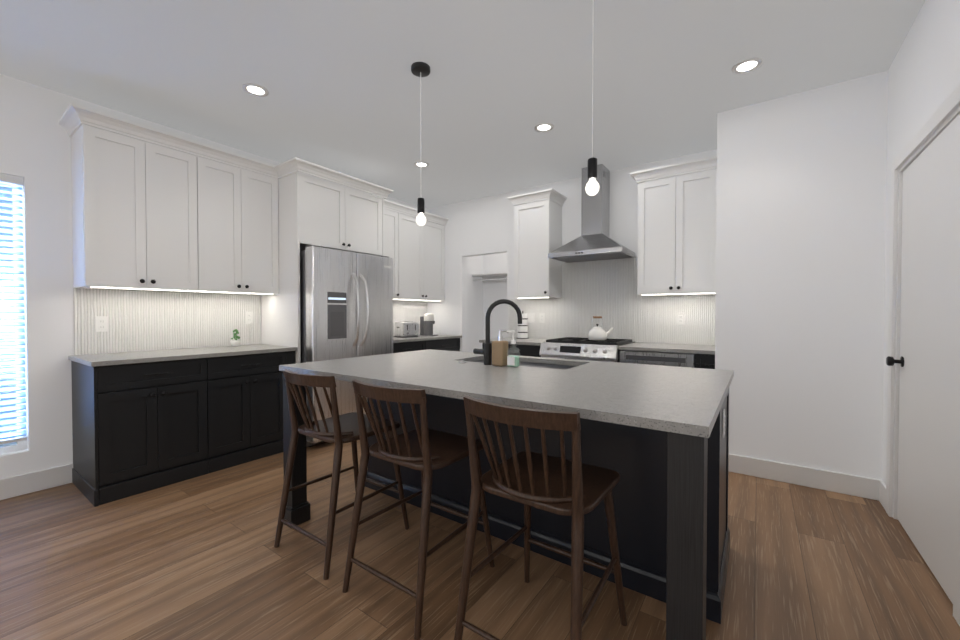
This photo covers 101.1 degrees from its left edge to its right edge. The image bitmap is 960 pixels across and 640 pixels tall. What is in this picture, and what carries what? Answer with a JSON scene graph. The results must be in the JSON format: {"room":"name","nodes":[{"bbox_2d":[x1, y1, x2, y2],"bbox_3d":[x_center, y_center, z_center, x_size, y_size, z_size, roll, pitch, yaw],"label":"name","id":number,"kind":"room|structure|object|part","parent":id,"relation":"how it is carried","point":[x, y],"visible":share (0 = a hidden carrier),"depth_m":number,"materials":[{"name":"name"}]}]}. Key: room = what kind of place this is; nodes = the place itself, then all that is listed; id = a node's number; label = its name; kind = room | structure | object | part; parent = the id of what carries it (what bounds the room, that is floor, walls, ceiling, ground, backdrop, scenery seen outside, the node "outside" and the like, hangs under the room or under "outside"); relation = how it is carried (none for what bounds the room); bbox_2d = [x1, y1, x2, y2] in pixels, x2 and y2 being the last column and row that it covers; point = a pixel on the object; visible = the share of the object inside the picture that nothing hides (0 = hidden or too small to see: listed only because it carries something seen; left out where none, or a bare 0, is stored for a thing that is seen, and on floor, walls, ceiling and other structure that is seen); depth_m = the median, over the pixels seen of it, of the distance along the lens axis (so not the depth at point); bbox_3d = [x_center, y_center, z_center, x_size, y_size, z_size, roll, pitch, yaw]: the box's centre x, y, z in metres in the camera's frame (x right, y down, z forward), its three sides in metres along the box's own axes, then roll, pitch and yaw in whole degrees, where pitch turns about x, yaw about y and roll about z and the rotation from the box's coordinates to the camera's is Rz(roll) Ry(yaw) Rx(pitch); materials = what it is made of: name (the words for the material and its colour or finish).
{"room":"kitchen","nodes":[
{"label":"kitchen","id":0,"kind":"room"},
{"bbox_2d":[0,74,426,478],"bbox_3d":[-3.017,-0.213,2.752,0.120,2.743,7.840,1,1,35],"label":"wall","id":1,"kind":"structure","parent":0,"point":[35,146],"depth_m":2.71,"materials":[{"name":"white paint"}]},
{"bbox_2d":[0,183,27,453],"bbox_3d":[-3.375,-0.029,2.303,0.050,1.830,0.950,1,1,35],"label":"window","id":2,"kind":"structure","parent":1,"relation":"in","point":[16,446],"depth_m":2.65,"materials":[{"name":"white"}]},
{"bbox_2d":[0,173,26,444],"bbox_3d":[-3.326,-0.066,2.269,0.060,1.753,0.942,1,1,35],"label":"window blind","id":3,"kind":"object","parent":2,"relation":"attached to","point":[15,181],"visible":0.98,"depth_m":2.61,"materials":[{"name":"white plastic"}]},
{"bbox_2d":[0,463,72,499],"bbox_3d":[-4.015,1.114,1.240,0.015,0.135,3.885,1,1,35],"label":"baseboard","id":4,"kind":"structure","parent":1,"relation":"attached to","point":[18,485],"depth_m":2.67,"materials":[{"name":"white wood"}]},
{"bbox_2d":[66,107,209,292],"bbox_3d":[-2.551,-0.810,2.994,0.348,1.155,0.708,1,1,35],"label":"upper cabinet","id":5,"kind":"object","parent":1,"relation":"attached to","point":[146,216],"depth_m":2.83,"materials":[{"name":"white wood"}]},
{"bbox_2d":[206,147,278,294],"bbox_3d":[-2.212,-0.817,3.475,0.348,1.155,0.708,1,1,35],"label":"upper cabinet","id":6,"kind":"object","parent":1,"relation":"attached to","point":[244,243],"depth_m":3.41,"materials":[{"name":"white wood"}]},
{"bbox_2d":[73,288,427,354],"bbox_3d":[-1.831,-0.011,4.316,0.019,0.479,3.678,1,1,35],"label":"backsplash","id":7,"kind":"structure","parent":1,"relation":"attached to","point":[111,321],"depth_m":3.25,"materials":[{"name":"white tile"}]},
{"bbox_2d":[384,207,403,298],"bbox_3d":[-1.276,-0.791,4.804,0.348,1.063,0.564,1,1,35],"label":"upper cabinet","id":8,"kind":"object","parent":1,"relation":"attached to","point":[393,221],"depth_m":4.85,"materials":[{"name":"white wood"}]},
{"bbox_2d":[393,215,445,300],"bbox_3d":[-0.912,-0.799,5.320,0.348,1.063,0.938,1,1,35],"label":"upper cabinet","id":9,"kind":"object","parent":1,"relation":"attached to","point":[414,250],"depth_m":5.26,"materials":[{"name":"white wood"}]},
{"bbox_2d":[0,0,924,208],"bbox_3d":[-0.512,-1.617,1.625,6.450,0.100,8.920,1,1,35],"label":"ceiling","id":10,"kind":"structure","parent":0,"point":[338,80],"depth_m":2.50,"materials":[{"name":"grey paint"}]},
{"bbox_2d":[242,83,268,96],"bbox_3d":[-1.544,-1.581,2.721,0.159,0.006,0.159,0,1,-4],"label":"recessed light","id":11,"kind":"object","parent":10,"relation":"in","point":[252,89],"depth_m":2.72,"materials":[{"name":"white plastic"}]},
{"bbox_2d":[411,62,429,225],"bbox_3d":[-0.371,-1.087,2.482,0.120,0.986,0.120,1,1,35],"label":"pendant light","id":12,"kind":"object","parent":10,"relation":"hanging from","point":[420,69],"depth_m":2.47,"materials":[{"name":"black metal"}]},
{"bbox_3d":[-0.371,-0.634,2.489,0.064,0.079,0.064,1,1,35],"label":"pendant light bulb","id":13,"kind":"part","parent":12,"relation":"part of","materials":[{"name":"white glass"}]},
{"bbox_2d":[414,161,428,167],"bbox_3d":[-0.601,-1.601,4.075,0.159,0.006,0.159,0,1,29],"label":"recessed light","id":14,"kind":"object","parent":10,"relation":"in","point":[420,164],"depth_m":4.07,"materials":[{"name":"white plastic"}]},
{"bbox_2d":[534,123,553,131],"bbox_3d":[0.529,-1.589,3.266,0.159,0.006,0.159,0,1,29],"label":"recessed light","id":15,"kind":"object","parent":10,"relation":"in","point":[542,127],"depth_m":3.26,"materials":[{"name":"white"}]},
{"bbox_2d":[585,0,598,195],"bbox_3d":[0.527,-1.077,1.848,0.120,0.986,0.120,1,1,35],"label":"pendant light","id":16,"kind":"object","parent":10,"relation":"hanging from","point":[592,167],"depth_m":1.85,"materials":[{"name":"black metal"}]},
{"bbox_3d":[0.527,-0.624,1.855,0.064,0.079,0.064,1,1,35],"label":"pendant light bulb","id":17,"kind":"part","parent":16,"relation":"part of","materials":[{"name":"white glass"}]},
{"bbox_2d":[732,58,762,73],"bbox_3d":[1.659,-1.577,2.456,0.159,0.006,0.159,0,1,29],"label":"recessed light","id":18,"kind":"object","parent":10,"relation":"in","point":[747,65],"depth_m":2.45,"materials":[{"name":"white plastic"}]},
{"bbox_2d":[467,255,483,351],"bbox_3d":[-0.245,-0.264,6.144,0.100,2.743,0.900,1,1,35],"label":"wall","id":19,"kind":"structure","parent":0,"point":[481,297],"depth_m":6.29,"materials":[{"name":"white paint"}]},
{"bbox_2d":[0,437,959,639],"bbox_3d":[-0.512,1.225,1.668,6.450,0.100,8.920,1,1,35],"label":"floor","id":20,"kind":"structure","parent":0,"point":[202,557],"depth_m":1.82,"materials":[{"name":"brown wood"}]},
{"bbox_2d":[71,351,290,506],"bbox_3d":[-2.298,0.715,3.136,0.625,0.876,1.225,1,1,35],"label":"base cabinet","id":21,"kind":"object","parent":20,"relation":"on","point":[138,428],"depth_m":2.79,"materials":[{"name":"black wood"}]},
{"bbox_2d":[68,344,297,366],"bbox_3d":[-2.266,0.261,3.151,0.653,0.030,1.326,1,1,35],"label":"countertop","id":22,"kind":"structure","parent":21,"relation":"on","point":[104,359],"depth_m":2.92,"materials":[{"name":"stone"}]},
{"bbox_2d":[230,329,240,346],"bbox_3d":[-2.208,0.161,3.570,0.088,0.158,0.080,1,1,35],"label":"plant pot","id":23,"kind":"object","parent":22,"relation":"on","point":[235,343],"visible":1,"depth_m":3.55,"materials":[{"name":"white ceramic"}]},
{"bbox_2d":[261,157,393,363],"bbox_3d":[-1.561,-0.132,4.065,0.745,2.542,1.108,1,1,35],"label":"upper cabinet","id":24,"kind":"object","parent":20,"relation":"on","point":[317,212],"visible":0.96,"depth_m":3.67,"materials":[{"name":"white wood"}]},
{"bbox_2d":[274,369,408,579],"bbox_3d":[-0.729,0.712,2.115,0.455,0.916,0.538,1,1,35],"label":"stool","id":25,"kind":"object","parent":20,"relation":"on","point":[337,429],"visible":0.96,"depth_m":1.97,"materials":[{"name":"brown wood"}]},
{"bbox_2d":[300,245,392,446],"bbox_3d":[-1.467,0.237,4.004,0.920,1.805,0.926,1,1,35],"label":"fridge","id":26,"kind":"object","parent":20,"relation":"on","point":[346,304],"visible":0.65,"depth_m":3.66,"materials":[{"name":"silver metal"}]},
{"bbox_2d":[393,340,432,352],"bbox_3d":[-1.107,0.690,4.824,0.625,0.876,0.754,1,1,35],"label":"base cabinet","id":27,"kind":"object","parent":20,"relation":"on","point":[414,345],"depth_m":4.72,"materials":[{"name":"black wood"}]},
{"bbox_2d":[393,334,461,342],"bbox_3d":[-0.912,0.232,5.070,0.653,0.030,1.392,1,1,35],"label":"countertop","id":28,"kind":"structure","parent":27,"relation":"on","point":[411,339],"depth_m":4.96,"materials":[{"name":"stone"}]},
{"bbox_2d":[394,322,418,337],"bbox_3d":[-0.934,0.119,5.025,0.181,0.196,0.292,1,1,35],"label":"toaster","id":29,"kind":"object","parent":28,"relation":"on","point":[405,329],"visible":1,"depth_m":4.94,"materials":[{"name":"silver metal"}]},
{"bbox_2d":[420,313,437,335],"bbox_3d":[-0.698,0.059,5.404,0.300,0.306,0.140,1,1,35],"label":"coffee machine","id":30,"kind":"object","parent":28,"relation":"on","point":[427,321],"visible":1,"depth_m":5.36,"materials":[{"name":"grey plastic"}]},
{"bbox_2d":[342,379,494,639],"bbox_3d":[-0.263,0.717,1.787,0.455,0.916,0.538,1,1,35],"label":"stool","id":31,"kind":"object","parent":20,"relation":"on","point":[425,450],"visible":0.85,"depth_m":1.64,"materials":[{"name":"brown wood"}]},
{"bbox_2d":[429,338,459,350],"bbox_3d":[-0.741,0.682,5.344,0.625,0.876,0.758,1,1,35],"label":"base cabinet","id":32,"kind":"object","parent":20,"relation":"on","point":[451,344],"depth_m":5.25,"materials":[{"name":"black wood"}]},
{"bbox_2d":[279,369,732,639],"bbox_3d":[0.069,0.730,2.145,2.144,0.875,1.199,1,1,35],"label":"kitchen island","id":33,"kind":"object","parent":20,"relation":"on","point":[656,437],"depth_m":1.74,"materials":[{"name":"black wood"}]},
{"bbox_2d":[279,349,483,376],"bbox_3d":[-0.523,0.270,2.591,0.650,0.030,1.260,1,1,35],"label":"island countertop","id":34,"kind":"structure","parent":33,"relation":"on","point":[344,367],"depth_m":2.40,"materials":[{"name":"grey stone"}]},
{"bbox_2d":[471,357,570,368],"bbox_3d":[0.252,0.395,2.469,0.784,0.240,0.414,1,1,35],"label":"sink","id":35,"kind":"object","parent":34,"relation":"in","point":[542,364],"depth_m":2.54,"materials":[{"name":"grey metal"}]},
{"bbox_2d":[351,355,586,396],"bbox_3d":[0.053,0.276,2.185,0.760,0.030,1.260,1,1,35],"label":"island countertop","id":36,"kind":"structure","parent":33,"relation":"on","point":[471,378],"depth_m":1.89,"materials":[{"name":"grey stone"}]},
{"bbox_2d":[473,299,521,364],"bbox_3d":[0.101,0.068,2.335,0.247,0.382,0.182,1,1,35],"label":"faucet","id":37,"kind":"object","parent":36,"relation":"on","point":[486,351],"visible":1,"depth_m":2.29,"materials":[{"name":"black metal"}]},
{"bbox_2d":[492,330,508,366],"bbox_3d":[0.116,0.158,2.247,0.074,0.204,0.081,1,1,35],"label":"soap dispenser","id":38,"kind":"object","parent":36,"relation":"on","point":[499,351],"visible":0.94,"depth_m":2.21,"materials":[{"name":"brown"}]},
{"bbox_2d":[507,330,519,366],"bbox_3d":[0.184,0.159,2.188,0.068,0.203,0.046,1,1,35],"label":"soap bottle","id":39,"kind":"object","parent":36,"relation":"on","point":[512,361],"visible":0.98,"depth_m":2.17,"materials":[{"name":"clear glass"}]},
{"bbox_2d":[479,361,733,432],"bbox_3d":[0.662,0.283,1.756,0.730,0.030,1.260,1,1,35],"label":"island countertop","id":40,"kind":"structure","parent":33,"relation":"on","point":[674,397],"depth_m":1.46,"materials":[{"name":"grey stone"}]},
{"bbox_2d":[482,343,540,356],"bbox_3d":[0.512,0.694,4.542,0.761,0.876,0.625,1,1,35],"label":"base cabinet","id":41,"kind":"object","parent":20,"relation":"on","point":[524,350],"depth_m":4.20,"materials":[{"name":"black wood"}]},
{"bbox_2d":[479,337,714,354],"bbox_3d":[1.124,0.247,4.087,2.318,0.030,0.653,1,1,35],"label":"countertop","id":42,"kind":"structure","parent":41,"relation":"on","point":[678,348],"depth_m":3.58,"materials":[{"name":"stone"}]},
{"bbox_2d":[516,311,528,338],"bbox_3d":[0.511,0.057,4.723,0.150,0.330,0.150,1,1,35],"label":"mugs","id":43,"kind":"object","parent":42,"relation":"on","point":[523,330],"visible":0.9,"depth_m":4.67,"materials":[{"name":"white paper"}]},
{"bbox_2d":[454,396,626,639],"bbox_3d":[0.236,0.723,1.436,0.455,0.916,0.538,1,1,35],"label":"stool","id":44,"kind":"object","parent":20,"relation":"on","point":[576,489],"visible":1,"depth_m":1.33,"materials":[{"name":"brown wood"}]},
{"bbox_2d":[539,337,634,362],"bbox_3d":[1.098,0.671,4.045,0.762,0.937,0.738,1,1,35],"label":"range","id":45,"kind":"object","parent":20,"relation":"on","point":[578,348],"visible":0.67,"depth_m":3.80,"materials":[{"name":"silver metal"}]},
{"bbox_2d":[588,316,612,340],"bbox_3d":[1.203,0.083,3.977,0.225,0.240,0.193,1,1,35],"label":"kettle","id":46,"kind":"object","parent":45,"relation":"on","point":[597,333],"visible":1,"depth_m":3.93,"materials":[{"name":"white ceramic"}]},
{"bbox_2d":[620,350,694,367],"bbox_3d":[1.701,0.708,3.703,0.605,0.872,0.622,1,1,35],"label":"dishwasher","id":47,"kind":"object","parent":20,"relation":"on","point":[661,358],"visible":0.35,"depth_m":3.43,"materials":[{"name":"silver metal"}]},
{"bbox_2d":[483,253,506,339],"bbox_3d":[0.705,-0.263,6.086,1.720,2.743,0.100,1,1,35],"label":"wall","id":48,"kind":"structure","parent":0,"point":[493,263],"depth_m":6.34,"materials":[{"name":"white paint"}]},
{"bbox_2d":[472,272,506,283],"bbox_3d":[0.583,-0.649,5.908,1.520,0.120,0.319,1,1,35],"label":"shelf","id":49,"kind":"object","parent":48,"relation":"attached to","point":[494,277],"visible":0.38,"depth_m":6.18,"materials":[{"name":"white wood"}]},
{"bbox_2d":[427,149,716,351],"bbox_3d":[0.776,-0.244,4.800,3.720,2.743,0.120,1,1,35],"label":"wall","id":50,"kind":"structure","parent":0,"point":[480,226],"depth_m":5.09,"materials":[{"name":"white paint"}]},
{"bbox_2d":[511,188,562,298],"bbox_3d":[0.673,-0.833,4.575,0.440,1.155,0.348,1,1,35],"label":"upper cabinet","id":51,"kind":"object","parent":50,"relation":"attached to","point":[537,225],"depth_m":4.44,"materials":[{"name":"white wood"}]},
{"bbox_2d":[548,164,634,262],"bbox_3d":[1.166,-1.126,4.124,0.760,0.955,0.488,1,1,35],"label":"range hood","id":52,"kind":"object","parent":50,"relation":"attached to","point":[594,241],"visible":1,"depth_m":4.09,"materials":[{"name":"silver metal"}]},
{"bbox_2d":[508,256,715,344],"bbox_3d":[1.305,-0.219,4.337,2.318,0.893,0.026,1,1,35],"label":"backsplash","id":53,"kind":"structure","parent":50,"relation":"attached to","point":[606,290],"depth_m":4.24,"materials":[{"name":"white tile"}]},
{"bbox_2d":[635,155,716,295],"bbox_3d":[1.882,-0.821,3.722,0.678,1.155,0.348,1,1,35],"label":"upper cabinet","id":54,"kind":"object","parent":50,"relation":"attached to","point":[677,235],"depth_m":3.57,"materials":[{"name":"white wood"}]},
{"bbox_2d":[715,70,887,479],"bbox_3d":[2.507,-0.218,3.115,1.050,2.743,0.880,1,1,35],"label":"wall","id":55,"kind":"structure","parent":0,"point":[800,253],"depth_m":2.75,"materials":[{"name":"white paint"}]},
{"bbox_2d":[729,454,885,505],"bbox_3d":[2.199,1.091,2.802,0.930,0.135,0.018,1,1,35],"label":"baseboard","id":56,"kind":"structure","parent":55,"relation":"attached to","point":[832,481],"depth_m":2.73,"materials":[{"name":"white wood"}]},
{"bbox_2d":[882,0,959,516],"bbox_3d":[0.628,-0.166,-0.356,0.120,2.743,6.960,1,1,35],"label":"wall","id":57,"kind":"structure","parent":0,"point":[924,76],"depth_m":2.04,"materials":[{"name":"white paint"}]},
{"bbox_2d":[886,114,959,603],"bbox_3d":[2.160,0.158,1.929,0.101,2.010,0.901,1,1,35],"label":"door","id":58,"kind":"structure","parent":57,"relation":"in","point":[927,361],"depth_m":1.86,"materials":[{"name":"white wood"}]},
{"bbox_2d":[886,84,959,625],"bbox_3d":[2.205,0.117,1.901,0.136,2.110,1.080,1,1,35],"label":"door frame","id":59,"kind":"structure","parent":57,"relation":"attached to","point":[945,110],"depth_m":2.29,"materials":[{"name":"white wood"}]}
]}

